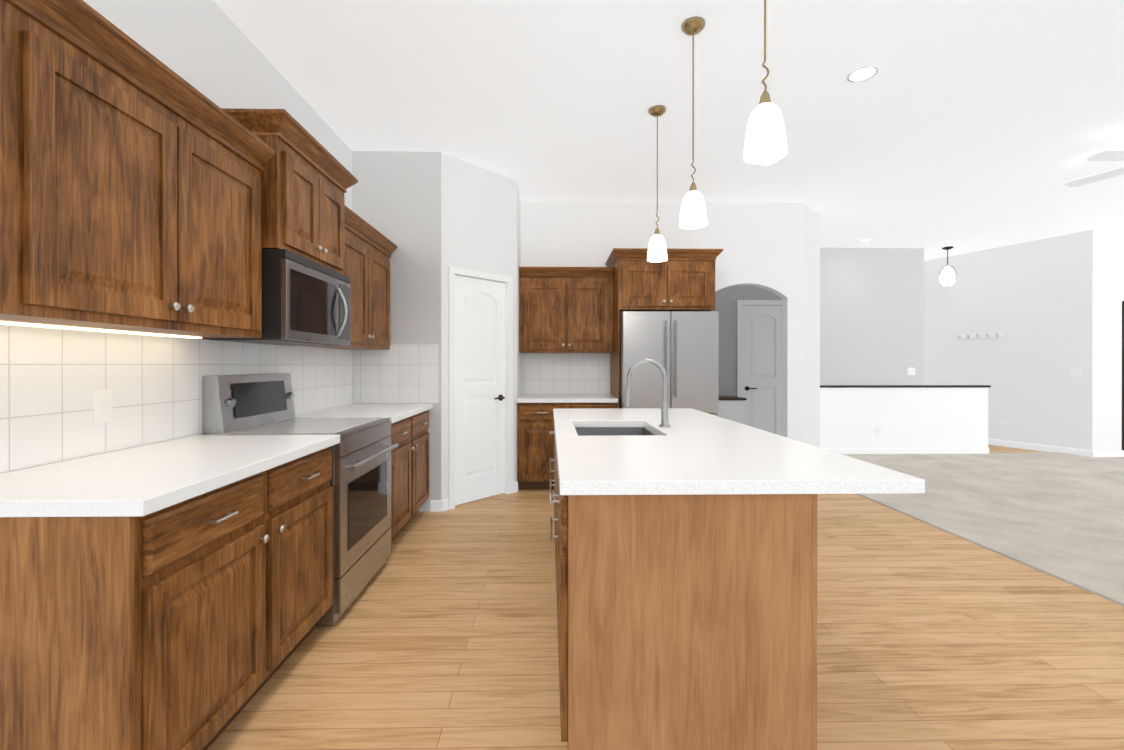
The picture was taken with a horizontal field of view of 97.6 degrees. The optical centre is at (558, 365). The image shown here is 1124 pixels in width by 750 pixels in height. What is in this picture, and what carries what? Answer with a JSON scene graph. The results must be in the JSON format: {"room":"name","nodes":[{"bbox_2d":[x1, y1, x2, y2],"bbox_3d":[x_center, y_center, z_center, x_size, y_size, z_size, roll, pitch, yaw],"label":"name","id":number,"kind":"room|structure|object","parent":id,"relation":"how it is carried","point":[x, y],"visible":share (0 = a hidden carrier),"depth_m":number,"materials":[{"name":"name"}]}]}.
{"room":"kitchen","nodes":[
{"label":"kitchen","id":0,"kind":"room"},
{"bbox_2d":[1,0,351,472],"bbox_3d":[-1.756,-0.283,1.127,0.140,3.050,8.800,0,0,-1],"label":"wall","id":1,"kind":"structure","parent":0,"point":[209,49],"depth_m":2.44,"materials":[{"name":"paint"}]},
{"bbox_2d":[0,0,267,338],"bbox_3d":[-1.529,-0.528,1.760,0.332,0.800,1.097,0,0,-1],"label":"upper cabinet","id":2,"kind":"object","parent":1,"relation":"attached to","point":[143,191],"depth_m":1.51,"materials":[{"name":"brown wood"}]},
{"bbox_2d":[0,325,438,472],"bbox_3d":[-1.351,-0.118,2.675,0.730,0.883,2.980,0,0,-1],"label":"tile backsplash","id":3,"kind":"structure","parent":1,"relation":"attached to","point":[51,379],"depth_m":2.00,"materials":[{"name":"white tile"}]},
{"bbox_2d":[93,389,111,422],"bbox_3d":[-1.693,0.151,1.829,0.011,0.120,0.075,0,0,-1],"label":"electrical outlet plate","id":4,"kind":"object","parent":3,"relation":"attached to","point":[102,405],"visible":1,"depth_m":1.82,"materials":[{"name":"white plastic"}]},
{"bbox_2d":[220,128,351,279],"bbox_3d":[-1.511,-0.827,2.691,0.402,0.545,0.760,0,0,-1],"label":"upper cabinet","id":5,"kind":"object","parent":1,"relation":"attached to","point":[309,217],"depth_m":2.51,"materials":[{"name":"brown wood"}]},
{"bbox_2d":[202,249,350,345],"bbox_3d":[-1.474,-0.335,2.693,0.476,0.429,0.752,0,0,-1],"label":"microwave","id":6,"kind":"object","parent":5,"relation":"attached to","point":[306,302],"visible":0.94,"depth_m":2.48,"materials":[{"name":"silver plastic"}]},
{"bbox_2d":[310,224,392,349],"bbox_3d":[-1.564,-0.531,3.616,0.332,0.800,1.084,0,0,-1],"label":"upper cabinet","id":7,"kind":"object","parent":1,"relation":"attached to","point":[370,282],"depth_m":3.64,"materials":[{"name":"brown wood"}]},
{"bbox_2d":[352,151,520,510],"bbox_3d":[-1.082,-0.287,4.851,1.350,3.050,1.360,0,0,-1],"label":"wall","id":8,"kind":"structure","parent":0,"point":[432,216],"depth_m":4.17,"materials":[{"name":"paint"}]},
{"bbox_2d":[455,275,505,504],"bbox_3d":[-0.728,0.218,4.520,0.444,2.015,0.478,0,0,-1],"label":"pantry door","id":9,"kind":"structure","parent":8,"relation":"in","point":[480,388],"depth_m":4.51,"materials":[{"name":"white wood"}]},
{"bbox_2d":[448,266,512,509],"bbox_3d":[-0.738,0.193,4.533,0.135,2.090,0.740,0,0,42],"label":"door frame","id":10,"kind":"structure","parent":8,"relation":"attached to","point":[452,271],"depth_m":4.36,"materials":[{"name":"white wood"}]},
{"bbox_2d":[521,201,803,442],"bbox_3d":[1.158,-0.288,5.513,3.154,3.050,0.120,0,0,-1],"label":"wall","id":11,"kind":"structure","parent":0,"point":[761,244],"depth_m":5.46,"materials":[{"name":"paint"}]},
{"bbox_2d":[521,353,609,393],"bbox_3d":[0.085,0.093,5.432,0.998,0.453,0.003,0,0,-1],"label":"backsplash","id":12,"kind":"structure","parent":11,"relation":"attached to","point":[565,373],"depth_m":5.43,"materials":[{"name":"tile"}]},
{"bbox_2d":[519,272,614,355],"bbox_3d":[0.080,-0.533,5.263,0.982,0.800,0.332,0,0,-1],"label":"upper cabinet","id":13,"kind":"object","parent":11,"relation":"attached to","point":[571,309],"depth_m":5.10,"materials":[{"name":"brown wood"}]},
{"bbox_2d":[607,256,716,315],"bbox_3d":[1.058,-0.800,5.129,0.960,0.505,0.637,0,0,-1],"label":"upper cabinet","id":14,"kind":"object","parent":11,"relation":"attached to","point":[678,283],"depth_m":4.82,"materials":[{"name":"brown wood"}]},
{"bbox_2d":[207,444,1123,749],"bbox_3d":[3.763,1.269,3.834,11.500,0.060,14.000,0,0,-1],"label":"floor","id":15,"kind":"structure","parent":0,"point":[441,632],"depth_m":2.14,"materials":[{"name":"brown wood"}]},
{"bbox_2d":[0,448,332,749],"bbox_3d":[-1.370,0.804,1.756,0.652,0.876,1.114,0,0,-1],"label":"base cabinet","id":16,"kind":"object","parent":15,"relation":"on","point":[175,594],"depth_m":1.28,"materials":[{"name":"brown wood"}]},
{"bbox_2d":[0,435,339,519],"bbox_3d":[-1.357,0.346,1.749,0.677,0.040,1.126,0,0,-1],"label":"countertop","id":17,"kind":"structure","parent":16,"relation":"on","point":[134,483],"depth_m":1.47,"materials":[{"name":"white stone"}]},
{"bbox_2d":[200,373,398,625],"bbox_3d":[-1.347,0.645,2.696,0.731,1.190,0.758,0,0,-1],"label":"range","id":18,"kind":"object","parent":15,"relation":"on","point":[263,404],"visible":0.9,"depth_m":2.55,"materials":[{"name":"silver metal"}]},
{"bbox_2d":[389,408,431,541],"bbox_3d":[-1.405,0.802,3.621,0.652,0.876,1.082,0,0,-1],"label":"base cabinet","id":19,"kind":"object","parent":15,"relation":"on","point":[410,460],"depth_m":3.56,"materials":[{"name":"brown wood"}]},
{"bbox_2d":[295,404,431,423],"bbox_3d":[-1.392,0.344,3.621,0.677,0.040,1.082,0,0,-1],"label":"countertop","id":20,"kind":"structure","parent":19,"relation":"on","point":[395,412],"depth_m":3.46,"materials":[{"name":"white stone"}]},
{"bbox_2d":[517,394,618,489],"bbox_3d":[0.091,0.780,5.096,0.998,0.915,0.670,0,0,-1],"label":"base cabinet","id":21,"kind":"object","parent":15,"relation":"on","point":[535,438],"visible":0.44,"depth_m":4.79,"materials":[{"name":"brown wood"}]},
{"bbox_2d":[614,311,718,416],"bbox_3d":[1.065,0.360,5.024,0.920,1.755,0.797,0,0,-1],"label":"fridge","id":22,"kind":"object","parent":15,"relation":"on","point":[681,348],"visible":0.46,"depth_m":4.69,"materials":[{"name":"silver metal"}]},
{"bbox_2d":[549,426,816,749],"bbox_3d":[0.344,0.803,2.540,0.780,0.875,2.256,0,0,-1],"label":"kitchen island","id":23,"kind":"object","parent":15,"relation":"on","point":[686,562],"depth_m":1.42,"materials":[{"name":"brown wood"}]},
{"bbox_2d":[553,406,924,497],"bbox_3d":[0.505,0.345,2.549,1.045,0.040,2.305,0,0,-1],"label":"island countertop","id":24,"kind":"structure","parent":23,"relation":"on","point":[698,452],"depth_m":1.65,"materials":[{"name":"white stone"}]},
{"bbox_2d":[624,358,668,425],"bbox_3d":[0.471,0.144,2.616,0.253,0.361,0.101,0,0,-1],"label":"faucet","id":25,"kind":"object","parent":24,"relation":"on","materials":[{"name":"silver metal"}]},
{"bbox_2d":[716,396,746,424],"bbox_3d":[1.771,0.821,6.325,1.130,0.830,0.437,0,0,-1],"label":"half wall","id":26,"kind":"structure","parent":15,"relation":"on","point":[731,408],"depth_m":6.13,"materials":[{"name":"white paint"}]},
{"bbox_2d":[842,452,1123,605],"bbox_3d":[6.236,1.234,1.881,6.630,0.014,10.000,0,0,-1],"label":"floor carpet","id":27,"kind":"object","parent":15,"relation":"on","point":[1058,515],"visible":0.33,"depth_m":4.29,"materials":[{"name":"grey carpet"}]},
{"bbox_2d":[213,0,1123,260],"bbox_3d":[3.763,-1.851,3.830,11.500,0.080,14.000,0,0,-1],"label":"ceiling","id":28,"kind":"structure","parent":0,"point":[963,126],"depth_m":3.32,"materials":[{"name":"paint"}]},
{"bbox_2d":[647,105,667,261],"bbox_3d":[0.700,-1.278,3.483,0.144,1.065,0.144,0,0,-1],"label":"pendant light","id":29,"kind":"object","parent":28,"relation":"hanging from","point":[657,250],"visible":1,"depth_m":3.45,"materials":[{"name":"gold metal"}]},
{"bbox_2d":[679,16,706,228],"bbox_3d":[0.716,-1.277,2.613,0.144,1.065,0.144,0,0,-1],"label":"pendant light","id":30,"kind":"object","parent":28,"relation":"hanging from","point":[693,215],"visible":1,"depth_m":2.58,"materials":[{"name":"gold metal"}]},
{"bbox_2d":[743,0,786,163],"bbox_3d":[0.732,-1.276,1.743,0.144,1.065,0.144,0,0,-1],"label":"pendant light","id":31,"kind":"object","parent":28,"relation":"hanging from","point":[765,140],"visible":1,"depth_m":1.71,"materials":[{"name":"gold metal"}]},
{"bbox_2d":[758,160,777,165],"bbox_3d":[1.863,-1.809,4.374,0.170,0.003,0.170,0,0,-1],"label":"recessed light","id":32,"kind":"object","parent":28,"relation":"in","point":[770,163],"visible":0.38,"depth_m":4.41,"materials":[{"name":"white"}]},
{"bbox_2d":[847,66,878,81],"bbox_3d":[1.888,-1.808,3.055,0.170,0.003,0.170,0,0,-1],"label":"recessed light","id":33,"kind":"object","parent":28,"relation":"in","point":[861,74],"visible":1,"depth_m":3.05,"materials":[{"name":"white"}]},
{"bbox_2d":[859,239,871,241],"bbox_3d":[4.451,-1.813,7.134,0.170,0.003,0.170,0,0,-1],"label":"recessed light","id":34,"kind":"object","parent":28,"relation":"in","point":[864,240],"visible":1,"depth_m":7.14,"materials":[{"name":"white"}]},
{"bbox_2d":[939,246,955,286],"bbox_3d":[5.993,-1.514,7.574,0.216,0.604,0.216,0,0,-1],"label":"pendant light","id":35,"kind":"object","parent":28,"relation":"hanging from","point":[947,276],"visible":1,"depth_m":7.52,"materials":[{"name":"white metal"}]},
{"bbox_2d":[1064,150,1123,186],"bbox_3d":[4.745,-1.676,3.802,1.243,0.270,1.299,0,0,-1],"label":"ceiling fan","id":36,"kind":"object","parent":28,"relation":"hanging from","point":[1110,155],"visible":1,"depth_m":4.12,"materials":[{"name":"white"}]},
{"bbox_2d":[710,285,781,395],"bbox_3d":[1.783,-0.290,6.595,2.444,3.050,0.100,0,0,-1],"label":"wall","id":37,"kind":"structure","parent":0,"point":[726,298],"depth_m":6.54,"materials":[{"name":"paint"}]},
{"bbox_2d":[736,300,781,396],"bbox_3d":[2.684,0.185,6.538,0.635,2.100,0.050,0,0,-1],"label":"door frame","id":38,"kind":"structure","parent":37,"relation":"attached to","point":[739,303],"depth_m":6.51,"materials":[{"name":"white wood"}]},
{"bbox_2d":[742,305,781,435],"bbox_3d":[2.710,0.214,6.506,0.554,2.018,0.095,0,0,-1],"label":"hall door","id":39,"kind":"structure","parent":37,"relation":"in","point":[762,359],"depth_m":6.52,"materials":[{"name":"white wood"}]},
{"bbox_2d":[804,203,819,447],"bbox_3d":[2.893,-0.289,6.181,0.481,3.050,1.390,0,0,-1],"label":"wall","id":40,"kind":"structure","parent":0,"point":[811,326],"depth_m":5.68,"materials":[{"name":"paint"}]},
{"bbox_2d":[820,248,927,384],"bbox_3d":[4.323,-0.291,7.653,2.676,3.050,0.121,0,0,-1],"label":"wall","id":41,"kind":"structure","parent":0,"point":[874,301],"depth_m":7.60,"materials":[{"name":"paint"}]},
{"bbox_2d":[907,368,914,374],"bbox_3d":[5.462,0.094,7.609,0.120,0.120,0.011,0,0,-1],"label":"switch plate","id":42,"kind":"object","parent":41,"relation":"attached to","point":[910,371],"visible":1,"depth_m":7.61,"materials":[{"name":"white plastic"}]},
{"bbox_2d":[820,385,990,447],"bbox_3d":[4.548,0.756,6.849,2.856,0.957,0.160,0,0,-1],"label":"wall","id":43,"kind":"structure","parent":0,"point":[923,416],"depth_m":6.79,"materials":[{"name":"white paint"}]},
{"bbox_2d":[875,427,880,434],"bbox_3d":[4.408,0.905,6.780,0.075,0.120,0.011,0,0,-1],"label":"outlet","id":44,"kind":"object","parent":43,"relation":"attached to","point":[877,430],"visible":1,"depth_m":6.78,"materials":[{"name":"white plastic"}]},
{"bbox_2d":[823,448,988,453],"bbox_3d":[4.547,1.188,6.782,2.850,0.095,0.014,0,0,-1],"label":"baseboard","id":45,"kind":"structure","parent":43,"relation":"attached to","point":[838,450],"depth_m":6.78,"materials":[{"name":"white wood"}]},
{"bbox_2d":[928,232,1079,448],"bbox_3d":[6.807,-0.291,7.725,0.874,3.050,2.010,0,0,-1],"label":"wall","id":46,"kind":"structure","parent":0,"point":[1051,308],"depth_m":7.34,"materials":[{"name":"paint"}]},
{"bbox_2d":[956,332,1003,338],"bbox_3d":[6.631,-0.463,7.777,0.078,0.086,0.640,0,0,-21],"label":"hook rail","id":47,"kind":"object","parent":46,"relation":"attached to","point":[981,335],"visible":0.98,"depth_m":7.76,"materials":[{"name":"silver metal"}]},
{"bbox_2d":[988,438,1094,456],"bbox_3d":[6.741,1.187,7.584,0.763,0.095,2.054,0,0,-1],"label":"baseboard","id":48,"kind":"structure","parent":46,"relation":"attached to","point":[1029,446],"depth_m":7.08,"materials":[{"name":"white wood"}]},
{"bbox_2d":[1080,230,1123,450],"bbox_3d":[8.245,-0.290,6.688,2.210,3.050,0.180,0,0,-1],"label":"wall","id":49,"kind":"structure","parent":0,"point":[1101,251],"depth_m":6.58,"materials":[{"name":"paint"}]},
{"bbox_2d":[1095,450,1123,456],"bbox_3d":[7.357,1.188,6.576,0.410,0.095,0.014,0,0,-1],"label":"baseboard","id":50,"kind":"structure","parent":49,"relation":"attached to","point":[1120,453],"depth_m":6.57,"materials":[{"name":"white wood"}]},
{"bbox_2d":[1122,301,1123,450],"bbox_3d":[8.044,0.185,6.633,0.995,2.100,0.038,0,0,-1],"label":"door frame","id":51,"kind":"structure","parent":49,"relation":"attached to","point":[1123,375],"depth_m":6.61,"materials":[{"name":"brown metal"}]}
]}

